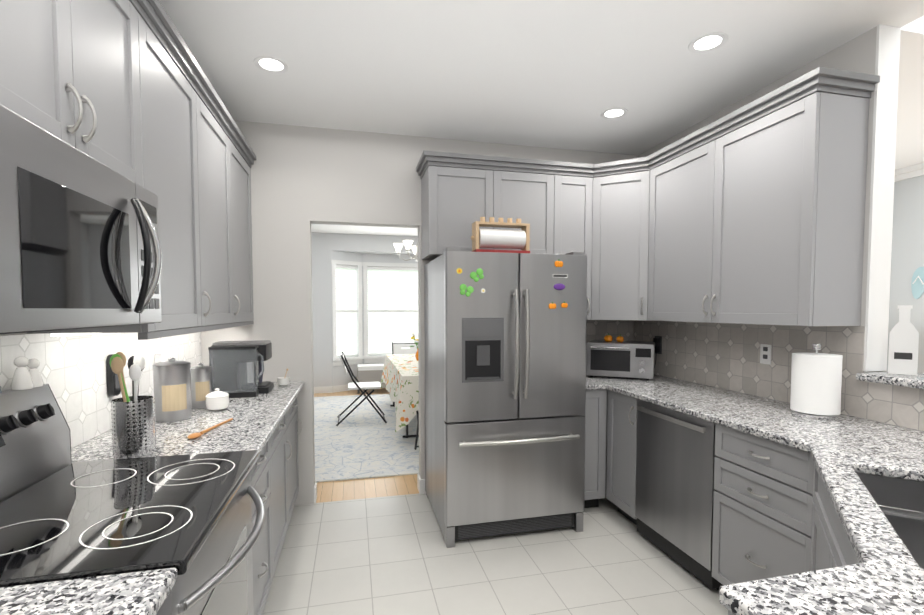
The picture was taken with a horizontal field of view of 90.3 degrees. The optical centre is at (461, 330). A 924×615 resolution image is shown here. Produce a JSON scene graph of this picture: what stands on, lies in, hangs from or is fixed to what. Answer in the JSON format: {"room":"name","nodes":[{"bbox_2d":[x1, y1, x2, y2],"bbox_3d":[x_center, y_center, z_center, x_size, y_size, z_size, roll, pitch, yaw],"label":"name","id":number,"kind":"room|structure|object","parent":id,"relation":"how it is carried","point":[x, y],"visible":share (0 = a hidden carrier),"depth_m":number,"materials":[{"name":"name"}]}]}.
{"room":"kitchen","nodes":[
{"label":"kitchen","id":0,"kind":"room"},
{"bbox_2d":[0,332,26,335],"bbox_3d":[-1.252,0.038,0.540,0.120,2.740,5.640,-1,3,-13],"label":"wall","id":1,"kind":"structure","parent":0,"point":[12,334],"depth_m":1.44,"materials":[{"name":"paint"}]},
{"bbox_2d":[0,0,151,191],"bbox_3d":[-1.154,-0.754,1.119,0.349,0.621,0.778,-1,3,-13],"label":"upper cabinet","id":2,"kind":"object","parent":1,"relation":"attached to","point":[125,88],"depth_m":1.21,"materials":[{"name":"grey paint"}]},
{"bbox_2d":[0,104,161,333],"bbox_3d":[-1.100,-0.220,1.161,0.462,0.437,0.754,-1,3,-13],"label":"microwave","id":3,"kind":"object","parent":2,"relation":"attached to","point":[80,247],"visible":1,"depth_m":1.06,"materials":[{"name":"metal"}]},
{"bbox_2d":[0,332,201,448],"bbox_3d":[-1.188,0.272,0.570,0.008,0.438,5.388,-1,3,-13],"label":"backsplash","id":4,"kind":"structure","parent":1,"relation":"attached to","point":[72,370],"depth_m":1.81,"materials":[{"name":"white tile"}]},
{"bbox_2d":[106,354,120,395],"bbox_3d":[-1.508,0.193,1.993,0.025,0.180,0.070,-1,3,-13],"label":"wall device","id":5,"kind":"object","parent":4,"relation":"attached to","point":[113,387],"visible":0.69,"depth_m":1.96,"materials":[{"name":"black plastic"}]},
{"bbox_2d":[154,338,164,362],"bbox_3d":[-1.615,0.080,2.468,0.040,0.222,0.072,-1,3,-13],"label":"electrical outlet","id":6,"kind":"object","parent":4,"relation":"attached to","point":[160,357],"visible":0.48,"depth_m":2.44,"materials":[{"name":"white plastic"}]},
{"bbox_2d":[27,4,211,339],"bbox_3d":[-1.312,-0.549,1.791,0.349,1.091,0.700,-1,3,-13],"label":"upper cabinet","id":7,"kind":"object","parent":1,"relation":"attached to","point":[177,158],"depth_m":1.86,"materials":[{"name":"grey paint"}]},
{"bbox_2d":[50,333,95,336],"bbox_3d":[-1.540,-0.021,2.336,0.030,0.010,1.670,-1,3,-13],"label":"under-cabinet light","id":8,"kind":"object","parent":7,"relation":"attached to","point":[61,334],"visible":0.36,"depth_m":1.54,"materials":[{"name":"white"}]},
{"bbox_2d":[204,92,239,327],"bbox_3d":[-1.445,-0.574,2.352,0.349,1.091,0.693,-1,3,-13],"label":"upper cabinet","id":9,"kind":"object","parent":1,"relation":"attached to","point":[219,142],"depth_m":2.50,"materials":[{"name":"grey paint"}]},
{"bbox_2d":[236,140,253,323],"bbox_3d":[-1.571,-0.598,2.883,0.349,1.091,0.637,-1,3,-13],"label":"upper cabinet","id":10,"kind":"object","parent":1,"relation":"attached to","point":[244,267],"depth_m":3.03,"materials":[{"name":"grey paint"}]},
{"bbox_2d":[311,232,417,393],"bbox_3d":[-0.724,-0.219,6.272,4.040,2.740,5.280,-1,3,-13],"label":"wall","id":11,"kind":"structure","parent":0,"point":[361,252],"depth_m":7.95,"materials":[{"name":"paint"}]},
{"bbox_2d":[336,264,357,356],"bbox_3d":[-2.058,-0.342,8.143,0.436,1.616,0.073,-2,4,-43],"label":"window blinds","id":12,"kind":"object","parent":11,"relation":"attached to","point":[346,299],"visible":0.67,"depth_m":8.16,"materials":[{"name":"white"}]},
{"bbox_2d":[367,266,417,354],"bbox_3d":[-1.209,-0.359,8.505,1.046,1.616,0.073,-1,3,-13],"label":"window blinds","id":13,"kind":"object","parent":11,"relation":"attached to","point":[392,288],"visible":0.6,"depth_m":8.49,"materials":[{"name":"white fabric"}]},
{"bbox_2d":[314,388,418,502],"bbox_3d":[-0.905,1.185,6.230,5.200,0.060,5.400,-1,3,-13],"label":"floor","id":14,"kind":"structure","parent":0,"point":[331,491],"depth_m":3.73,"materials":[{"name":"brown wood"}]},
{"bbox_2d":[314,394,418,482],"bbox_3d":[-0.729,1.162,5.921,3.400,0.012,3.880,-1,3,-13],"label":"rug","id":15,"kind":"object","parent":14,"relation":"on","point":[363,440],"depth_m":4.97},
{"bbox_2d":[336,352,386,425],"bbox_3d":[-1.284,0.718,5.862,0.616,0.872,0.466,-1,3,-13],"label":"chair","id":16,"kind":"object","parent":15,"relation":"on","point":[357,385],"visible":0.98,"depth_m":5.72,"materials":[{"name":"white plastic"}]},
{"bbox_2d":[390,402,418,437],"bbox_3d":[-0.514,0.785,5.996,0.760,0.732,2.400,-1,3,-13],"label":"dining table","id":17,"kind":"object","parent":15,"relation":"on","point":[406,435],"visible":0.1,"depth_m":5.11,"materials":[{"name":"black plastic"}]},
{"bbox_2d":[380,354,418,431],"bbox_3d":[-0.514,0.691,5.992,0.962,0.553,2.610,-1,3,-13],"label":"tablecloth","id":18,"kind":"object","parent":17,"relation":"on","point":[400,377],"visible":0.46,"depth_m":4.88,"materials":[{"name":"white fabric"}]},
{"bbox_2d":[410,333,417,360],"bbox_3d":[-0.558,0.218,6.178,0.277,0.373,0.232,-1,3,-13],"label":"flower vase","id":19,"kind":"object","parent":18,"relation":"on","point":[415,341],"visible":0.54,"depth_m":6.13,"materials":[{"name":"orange ceramic"}]},
{"bbox_2d":[392,342,417,353],"bbox_3d":[-0.901,0.642,7.574,0.466,0.872,0.616,-1,3,-13],"label":"chair","id":20,"kind":"object","parent":15,"relation":"on","point":[397,348],"visible":0.35,"depth_m":7.75,"materials":[{"name":"white plastic"}]},
{"bbox_2d":[414,406,418,449],"bbox_3d":[-0.186,0.784,4.398,0.466,0.872,0.616,-1,3,-13],"label":"chair","id":21,"kind":"object","parent":15,"relation":"on","point":[417,432],"visible":0.1,"depth_m":4.48,"materials":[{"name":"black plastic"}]},
{"bbox_2d":[357,364,385,392],"bbox_3d":[-1.513,0.831,8.060,0.630,0.457,0.370,-1,3,-13],"label":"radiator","id":22,"kind":"object","parent":14,"relation":"on","point":[369,372],"visible":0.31,"depth_m":7.86,"materials":[{"name":"white"}]},
{"bbox_2d":[201,120,637,504],"bbox_3d":[-0.177,-0.101,3.629,3.400,2.740,0.120,-1,3,-13],"label":"wall","id":23,"kind":"structure","parent":0,"point":[303,178],"depth_m":3.33,"materials":[{"name":"paint"}]},
{"bbox_2d":[314,474,425,502],"bbox_3d":[-0.696,1.219,3.558,0.850,0.110,0.134,-1,3,-13],"label":"baseboard","id":24,"kind":"structure","parent":23,"relation":"attached to","point":[421,485],"depth_m":3.58,"materials":[{"name":"white"}]},
{"bbox_2d":[420,158,503,259],"bbox_3d":[-0.014,-0.852,3.391,0.524,0.631,0.350,-1,3,-13],"label":"upper cabinet","id":25,"kind":"object","parent":23,"relation":"attached to","point":[454,195],"depth_m":3.22,"materials":[{"name":"grey paint"}]},
{"bbox_2d":[504,166,543,253],"bbox_3d":[0.380,-0.856,3.485,0.524,0.631,0.350,-1,3,-13],"label":"upper cabinet","id":26,"kind":"object","parent":23,"relation":"attached to","point":[523,185],"depth_m":3.33,"materials":[{"name":"grey paint"}]},
{"bbox_2d":[544,166,587,281],"bbox_3d":[0.790,-0.630,3.573,0.426,1.091,0.387,-1,3,-13],"label":"upper cabinet","id":27,"kind":"object","parent":23,"relation":"attached to","point":[565,187],"depth_m":3.40,"materials":[{"name":"grey paint"}]},
{"bbox_2d":[586,320,633,342],"bbox_3d":[1.053,0.124,3.864,0.878,0.438,0.008,-1,3,-13],"label":"backsplash","id":28,"kind":"structure","parent":23,"relation":"attached to","point":[600,329],"depth_m":3.90,"materials":[{"name":"grey tile"}]},
{"bbox_2d":[587,158,647,320],"bbox_3d":[1.241,-0.628,3.536,0.668,1.091,0.668,-1,3,-13],"label":"upper cabinet","id":29,"kind":"object","parent":23,"relation":"attached to","point":[617,284],"depth_m":3.37,"materials":[{"name":"grey paint"}]},
{"bbox_2d":[262,493,727,614],"bbox_3d":[0.475,1.421,0.951,3.640,0.060,5.520,-1,3,-13],"label":"floor","id":30,"kind":"structure","parent":0,"point":[390,555],"depth_m":2.54,"materials":[{"name":"tile"}]},
{"bbox_2d":[0,384,264,614],"bbox_3d":[-0.945,0.772,1.243,0.758,1.170,0.754,-1,3,-13],"label":"range","id":31,"kind":"object","parent":30,"relation":"on","point":[188,517],"visible":0.98,"depth_m":1.23,"materials":[{"name":"glass"}]},
{"bbox_2d":[11,356,43,389],"bbox_3d":[-1.347,0.127,1.423,0.053,0.100,0.093,-1,3,-13],"label":"pepper shaker","id":32,"kind":"object","parent":31,"relation":"on","point":[24,378],"visible":1,"depth_m":1.40,"materials":[{"name":"white ceramic"}]},
{"bbox_2d":[251,431,278,614],"bbox_3d":[-1.180,0.907,1.917,0.634,0.880,0.641,-1,3,-13],"label":"base cabinet","id":33,"kind":"object","parent":30,"relation":"on","point":[265,551],"depth_m":2.12,"materials":[{"name":"grey paint"}]},
{"bbox_2d":[0,381,303,614],"bbox_3d":[-0.870,0.503,0.702,0.683,0.034,5.298,-1,3,-13],"label":"countertop","id":34,"kind":"structure","parent":33,"relation":"on","point":[253,424],"depth_m":1.63,"materials":[{"name":"stone"}]},
{"bbox_2d":[110,352,156,458],"bbox_3d":[-1.171,0.257,1.640,0.128,0.371,0.130,-1,3,-13],"label":"utensil crock","id":35,"kind":"object","parent":34,"relation":"on","point":[133,418],"visible":1,"depth_m":1.59,"materials":[{"name":"metal"}]},
{"bbox_2d":[152,357,191,421],"bbox_3d":[-1.371,0.273,2.179,0.154,0.292,0.154,-1,3,-13],"label":"canister","id":36,"kind":"object","parent":34,"relation":"on","point":[172,384],"visible":0.98,"depth_m":2.12,"materials":[{"name":"metal"}]},
{"bbox_2d":[190,363,211,408],"bbox_3d":[-1.388,0.289,2.448,0.104,0.236,0.104,-1,3,-13],"label":"canister","id":37,"kind":"object","parent":34,"relation":"on","point":[201,381],"visible":0.85,"depth_m":2.41,"materials":[{"name":"metal"}]},
{"bbox_2d":[187,418,232,438],"bbox_3d":[-1.081,0.419,1.978,0.101,0.017,0.320,-1,3,-13],"label":"wooden spoon","id":38,"kind":"object","parent":34,"relation":"on","point":[193,435],"visible":0.96,"depth_m":1.92,"materials":[{"name":"brown wood"}]},
{"bbox_2d":[205,388,228,410],"bbox_3d":[-1.262,0.353,2.373,0.110,0.114,0.110,-1,3,-13],"label":"sugar bowl","id":39,"kind":"object","parent":34,"relation":"on","point":[217,400],"visible":1,"depth_m":2.33,"materials":[{"name":"white ceramic"}]},
{"bbox_2d":[208,340,273,397],"bbox_3d":[-1.369,0.231,2.861,0.320,0.315,0.352,-1,3,-13],"label":"coffee maker","id":40,"kind":"object","parent":34,"relation":"on","point":[237,369],"visible":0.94,"depth_m":2.70,"materials":[{"name":"black plastic"}]},
{"bbox_2d":[277,368,289,385],"bbox_3d":[-1.217,0.320,3.133,0.086,0.113,0.086,-1,3,-13],"label":"bowl","id":41,"kind":"object","parent":34,"relation":"on","point":[283,381],"visible":1,"depth_m":3.11,"materials":[{"name":"white ceramic"}]},
{"bbox_2d":[275,406,290,556],"bbox_3d":[-1.313,0.882,2.479,0.634,0.880,0.634,-1,3,-13],"label":"base cabinet","id":42,"kind":"object","parent":30,"relation":"on","point":[275,477],"depth_m":2.68,"materials":[{"name":"grey paint"}]},
{"bbox_2d":[291,397,298,515],"bbox_3d":[-1.433,0.859,2.981,0.634,0.880,0.637,-1,3,-13],"label":"base cabinet","id":43,"kind":"object","parent":30,"relation":"on","point":[294,406],"depth_m":3.20,"materials":[{"name":"grey paint"}]},
{"bbox_2d":[424,248,586,547],"bbox_3d":[0.259,0.391,3.199,0.910,1.797,0.936,-1,3,-13],"label":"fridge","id":44,"kind":"object","parent":30,"relation":"on","point":[505,372],"visible":1,"depth_m":2.82,"materials":[{"name":"metal"}]},
{"bbox_2d":[471,217,529,252],"bbox_3d":[0.258,-0.613,3.051,0.406,0.262,0.124,-1,3,-13],"label":"paper towel holder","id":45,"kind":"object","parent":44,"relation":"on","point":[500,238],"visible":0.96,"depth_m":3.01,"materials":[{"name":"brown wood"}]},
{"bbox_2d":[583,389,602,507],"bbox_3d":[0.837,0.837,3.490,0.278,0.880,0.698,-1,3,-13],"label":"base cabinet","id":46,"kind":"object","parent":30,"relation":"on","point":[593,415],"depth_m":3.22,"materials":[{"name":"grey paint"}]},
{"bbox_2d":[603,389,636,524],"bbox_3d":[1.334,0.852,3.149,0.696,0.880,0.364,-1,3,-13],"label":"base cabinet","id":47,"kind":"object","parent":30,"relation":"on","point":[619,410],"depth_m":3.09,"materials":[{"name":"grey paint"}]},
{"bbox_2d":[586,378,597,381],"bbox_3d":[0.798,0.379,3.477,0.210,0.034,0.664,-1,3,-13],"label":"countertop","id":48,"kind":"structure","parent":47,"relation":"on","point":[587,379],"depth_m":3.39,"materials":[{"name":"stone"}]},
{"bbox_2d":[635,399,723,590],"bbox_3d":[1.464,0.875,2.664,0.667,0.878,0.630,-1,3,-13],"label":"dishwasher","id":49,"kind":"object","parent":30,"relation":"on","point":[675,461],"visible":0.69,"depth_m":2.53,"materials":[{"name":"metal"}]},
{"bbox_2d":[712,423,813,585],"bbox_3d":[1.614,0.899,2.104,0.634,0.880,0.519,-1,3,-13],"label":"base cabinet","id":50,"kind":"object","parent":30,"relation":"on","point":[762,508],"depth_m":2.03,"materials":[{"name":"grey paint"}]},
{"bbox_2d":[586,374,923,469],"bbox_3d":[1.430,0.437,2.172,0.953,0.034,3.498,-1,3,-13],"label":"countertop","id":51,"kind":"structure","parent":50,"relation":"on","point":[766,418],"depth_m":2.17,"materials":[{"name":"stone"}]},
{"bbox_2d":[586,340,654,379],"bbox_3d":[1.228,0.224,3.562,0.480,0.265,0.367,1,3,24],"label":"microwave","id":52,"kind":"object","parent":51,"relation":"on","point":[631,359],"visible":0.96,"depth_m":3.42,"materials":[{"name":"metal"}]},
{"bbox_2d":[604,333,623,341],"bbox_3d":[1.184,0.056,3.586,0.148,0.067,0.066,1,3,23],"label":"pumpkin","id":53,"kind":"object","parent":52,"relation":"on","point":[609,338],"visible":1,"depth_m":3.57,"materials":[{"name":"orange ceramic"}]},
{"bbox_2d":[790,343,842,419],"bbox_3d":[1.727,0.240,2.246,0.196,0.352,0.196,-1,3,-13],"label":"paper towel roll","id":54,"kind":"object","parent":51,"relation":"on","point":[816,381],"visible":1,"depth_m":2.17,"materials":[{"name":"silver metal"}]},
{"bbox_2d":[857,473,923,568],"bbox_3d":[1.299,0.595,1.127,0.454,0.186,0.794,2,3,32],"label":"sink","id":55,"kind":"object","parent":51,"relation":"in","point":[900,502],"depth_m":1.48,"materials":[{"name":"metal"}]},
{"bbox_2d":[728,559,858,614],"bbox_3d":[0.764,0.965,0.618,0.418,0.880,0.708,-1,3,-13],"label":"base cabinet","id":56,"kind":"object","parent":30,"relation":"on","point":[839,562],"depth_m":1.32,"materials":[{"name":"grey paint"}]},
{"bbox_2d":[719,438,923,614],"bbox_3d":[0.977,0.490,0.975,1.020,0.034,1.375,-1,3,-13],"label":"countertop","id":57,"kind":"structure","parent":56,"relation":"on","point":[884,575],"depth_m":0.90,"materials":[{"name":"stone"}]},
{"bbox_2d":[811,495,857,562],"bbox_3d":[1.488,1.040,1.129,1.334,0.685,1.331,-1,3,-13],"label":"base cabinet","id":58,"kind":"object","parent":30,"relation":"on","point":[831,546],"depth_m":1.47,"materials":[{"name":"grey paint"}]},
{"bbox_2d":[159,0,923,235],"bbox_3d":[0.731,-1.523,3.658,7.250,0.100,10.920,-1,3,-13],"label":"ceiling","id":59,"kind":"structure","parent":0,"point":[561,74],"depth_m":2.42,"materials":[{"name":"white paint"}]},
{"bbox_2d":[253,56,288,73],"bbox_3d":[-1.018,-1.416,2.455,0.175,0.004,0.175,-2,3,-37],"label":"recessed light","id":60,"kind":"object","parent":59,"relation":"in","point":[278,66],"depth_m":2.45,"materials":[{"name":"white"}]},
{"bbox_2d":[393,240,417,261],"bbox_3d":[-0.567,-1.236,5.918,0.630,0.676,0.608,-1,3,-13],"label":"chandelier","id":61,"kind":"object","parent":59,"relation":"hanging from","point":[407,244],"visible":0.52,"depth_m":5.88,"materials":[{"name":"white glass"}]},
{"bbox_2d":[600,107,627,118],"bbox_3d":[1.012,-1.443,3.060,0.175,0.004,0.175,-1,3,-22],"label":"recessed light","id":62,"kind":"object","parent":59,"relation":"in","point":[612,113],"depth_m":3.06,"materials":[{"name":"white"}]},
{"bbox_2d":[688,32,727,52],"bbox_3d":[1.205,-1.407,2.253,0.175,0.004,0.175,2,3,38],"label":"recessed light","id":63,"kind":"object","parent":59,"relation":"in","point":[708,42],"depth_m":2.25,"materials":[{"name":"white"}]},
{"bbox_2d":[638,24,900,416],"bbox_3d":[1.748,-0.079,3.138,0.128,2.740,1.967,-1,3,-13],"label":"wall","id":64,"kind":"structure","parent":0,"point":[875,50],"depth_m":2.17,"materials":[{"name":"paint"}]},
{"bbox_2d":[648,78,874,325],"bbox_3d":[1.591,-0.593,2.747,0.352,1.091,1.258,-1,3,-13],"label":"upper cabinet","id":65,"kind":"object","parent":64,"relation":"attached to","point":[752,212],"depth_m":2.34,"materials":[{"name":"grey paint"}]},
{"bbox_2d":[634,320,923,430],"bbox_3d":[1.888,0.195,2.276,0.008,0.438,3.488,-1,3,-13],"label":"backsplash","id":66,"kind":"structure","parent":64,"relation":"attached to","point":[723,355],"depth_m":2.68,"materials":[{"name":"beige tile"}]},
{"bbox_2d":[653,336,661,368],"bbox_3d":[1.532,0.198,3.643,0.053,0.307,0.080,-1,3,-13],"label":"electrical outlet","id":67,"kind":"object","parent":66,"relation":"attached to","point":[657,340],"visible":0.73,"depth_m":3.62,"materials":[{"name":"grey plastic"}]},
{"bbox_2d":[760,344,771,364],"bbox_3d":[1.780,0.139,2.696,0.006,0.115,0.070,-1,3,-13],"label":"outlet","id":68,"kind":"object","parent":66,"relation":"attached to","point":[765,353],"visible":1,"depth_m":2.69,"materials":[{"name":"white plastic"}]},
{"bbox_2d":[883,162,923,373],"bbox_3d":[4.713,-1.153,1.880,0.170,5.000,5.590,-1,3,-13],"label":"wall","id":69,"kind":"structure","parent":0,"point":[907,256],"depth_m":4.24,"materials":[{"name":"paint"}]},
{"bbox_2d":[911,267,923,298],"bbox_3d":[4.142,-0.403,4.072,0.041,0.333,0.285,-1,3,-13],"label":"decor","id":70,"kind":"object","parent":69,"relation":"attached to","point":[917,285],"visible":1,"depth_m":4.16,"materials":[{"name":"teal"}]},
{"bbox_3d":[2.399,0.863,0.440,0.120,1.100,3.685,-1,3,-13],"label":"wall","id":71,"kind":"structure","parent":0,"visible":0},
{"bbox_2d":[856,372,923,388],"bbox_3d":[2.401,0.292,0.470,0.290,0.035,3.545,-1,3,-13],"label":"bar","id":72,"kind":"object","parent":71,"relation":"on","point":[914,381],"visible":0.76,"depth_m":2.04,"materials":[{"name":"stone"}]},
{"bbox_2d":[888,305,918,374],"bbox_3d":[2.016,0.043,2.100,0.096,0.315,0.029,2,3,42],"label":"bottle","id":73,"kind":"object","parent":72,"relation":"on","point":[903,345],"visible":1,"depth_m":2.09,"materials":[{"name":"white plastic"}]}
]}

